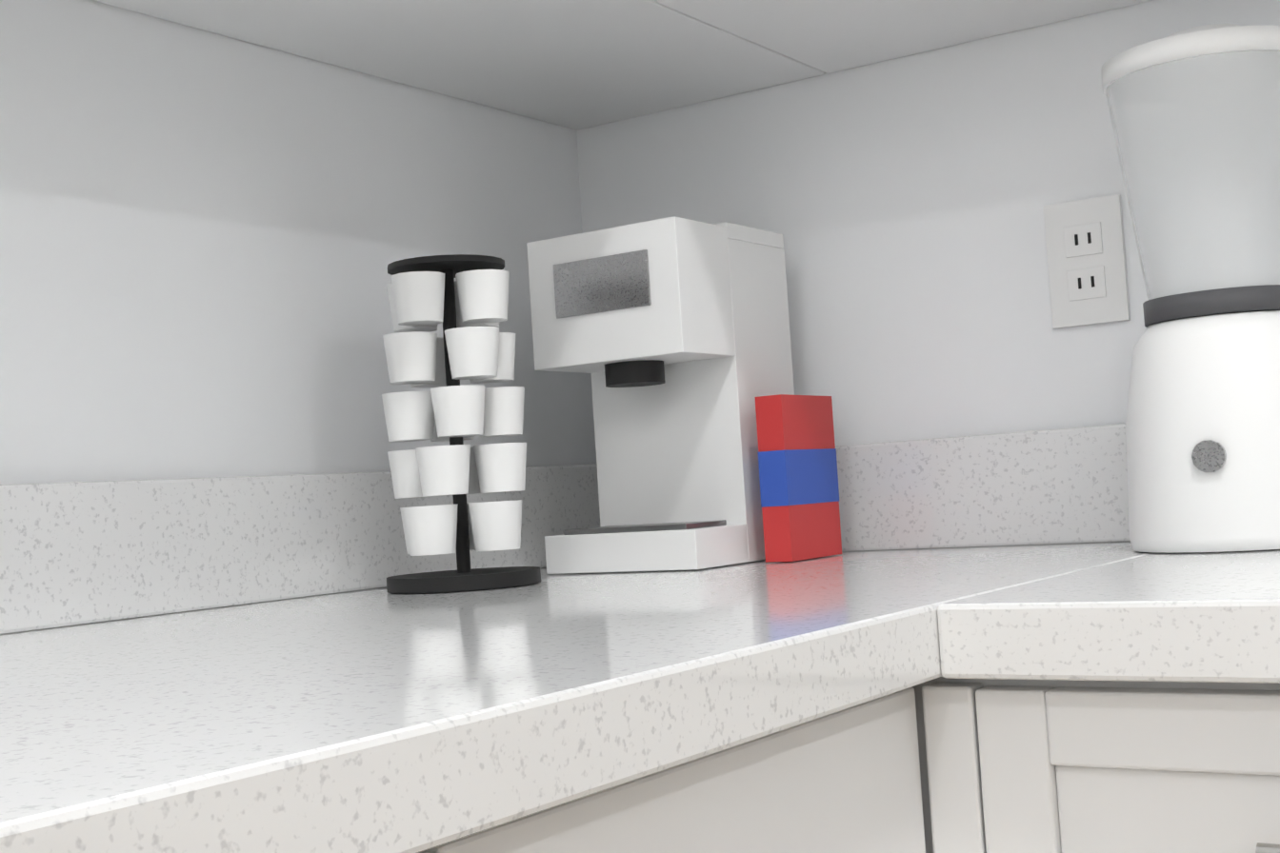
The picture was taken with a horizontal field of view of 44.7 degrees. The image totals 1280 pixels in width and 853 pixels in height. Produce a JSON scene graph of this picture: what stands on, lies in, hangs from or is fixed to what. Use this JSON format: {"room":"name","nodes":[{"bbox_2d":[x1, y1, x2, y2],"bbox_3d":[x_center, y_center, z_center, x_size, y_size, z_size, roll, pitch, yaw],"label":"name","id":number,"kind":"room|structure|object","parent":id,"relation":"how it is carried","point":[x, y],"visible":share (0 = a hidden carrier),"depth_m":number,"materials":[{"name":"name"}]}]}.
{"room":"kitchen","nodes":[
{"label":"kitchen","id":0,"kind":"room"},
{"bbox_2d":[0,0,596,484],"bbox_3d":[-2.067,-0.314,-1.139,0.100,2.750,7.220,-5,-3,34],"label":"wall","id":1,"kind":"structure","parent":0,"point":[206,238],"depth_m":1.31,"materials":[{"name":"white paint"}]},
{"bbox_2d":[93,0,678,83],"bbox_3d":[-0.285,-0.808,1.193,0.333,0.930,0.478,-5,-3,34],"label":"upper cabinet","id":2,"kind":"object","parent":1,"relation":"attached to","point":[400,41],"depth_m":1.33,"materials":[{"name":"white wood"}]},
{"bbox_2d":[405,11,825,130],"bbox_3d":[-0.057,-0.808,1.533,0.333,0.930,0.340,-5,-3,34],"label":"upper cabinet","id":3,"kind":"object","parent":1,"relation":"attached to","point":[576,65],"depth_m":1.52,"materials":[{"name":"white wood"}]},
{"bbox_2d":[576,0,1279,445],"bbox_3d":[1.191,-0.430,0.962,2.980,2.750,0.100,-5,-3,34],"label":"wall","id":4,"kind":"structure","parent":0,"point":[900,202],"depth_m":1.50,"materials":[{"name":"white paint"}]},
{"bbox_2d":[656,0,1151,73],"bbox_3d":[0.333,-0.844,1.272,0.643,0.930,0.338,-5,-3,34],"label":"upper cabinet","id":5,"kind":"object","parent":4,"relation":"attached to","point":[829,36],"visible":1,"depth_m":1.36,"materials":[{"name":"white wood"}]},
{"bbox_2d":[1043,194,1130,328],"bbox_3d":[0.407,-0.150,1.421,0.070,0.114,0.009,-5,-3,34],"label":"outlet","id":6,"kind":"object","parent":4,"relation":"attached to","point":[1087,265],"visible":1,"depth_m":1.42,"materials":[{"name":"white plastic"}]},
{"bbox_3d":[1.177,0.831,-2.735,7.070,0.080,8.184,-5,-3,34],"label":"floor","id":7,"kind":"structure","parent":0,"visible":0},
{"bbox_2d":[418,824,501,852],"bbox_3d":[-0.430,0.597,0.513,0.634,0.868,0.449,-5,-3,34],"label":"base cabinet","id":8,"kind":"object","parent":7,"relation":"on","point":[489,841],"depth_m":0.56,"materials":[{"name":"white wood"}]},
{"bbox_2d":[501,687,925,852],"bbox_3d":[-0.209,0.597,0.843,0.634,0.868,0.463,-5,-3,34],"label":"base cabinet","id":9,"kind":"object","parent":7,"relation":"on","point":[847,781],"depth_m":0.74,"materials":[{"name":"white wood"}]},
{"bbox_2d":[0,438,963,852],"bbox_3d":[-0.634,0.089,0.254,0.660,0.145,3.105,-5,-3,34],"label":"countertop","id":10,"kind":"structure","parent":9,"relation":"on","point":[267,664],"depth_m":0.76,"materials":[{"name":"stone"}]},
{"bbox_2d":[381,254,540,593],"bbox_3d":[-0.157,-0.002,1.324,0.130,0.275,0.130,-5,-3,34],"label":"pod carousel","id":11,"kind":"object","parent":10,"relation":"on","point":[468,308],"visible":1,"depth_m":1.29,"materials":[{"name":"black"}]},
{"bbox_2d":[526,216,794,574],"bbox_3d":[0.027,-0.026,1.488,0.165,0.315,0.202,-5,-3,34],"label":"coffee maker","id":12,"kind":"object","parent":10,"relation":"on","point":[671,335],"visible":0.98,"depth_m":1.44,"materials":[{"name":"white plastic"}]},
{"bbox_2d":[754,394,841,562],"bbox_3d":[0.148,0.047,1.445,0.028,0.150,0.101,-5,-3,34],"label":"box","id":13,"kind":"object","parent":10,"relation":"on","point":[798,478],"visible":0.93,"depth_m":1.41,"materials":[{"name":"red cardboard"}]},
{"bbox_2d":[911,677,1279,852],"bbox_3d":[0.577,0.552,0.954,0.588,0.868,0.593,-5,-3,34],"label":"base cabinet","id":14,"kind":"object","parent":7,"relation":"on","point":[1057,767],"visible":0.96,"depth_m":0.81,"materials":[{"name":"white wood"}]},
{"bbox_2d":[944,423,1279,683],"bbox_3d":[0.848,0.017,0.756,1.248,0.145,0.618,-5,-3,34],"label":"countertop","id":15,"kind":"structure","parent":14,"relation":"on","point":[1051,584],"depth_m":0.92,"materials":[{"name":"stone"}]},
{"bbox_2d":[1101,23,1279,553],"bbox_3d":[0.469,-0.109,1.204,0.204,0.400,0.170,-5,-3,34],"label":"blender","id":16,"kind":"object","parent":15,"relation":"on","point":[1203,435],"visible":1,"depth_m":1.16,"materials":[{"name":"white plastic"}]}
]}

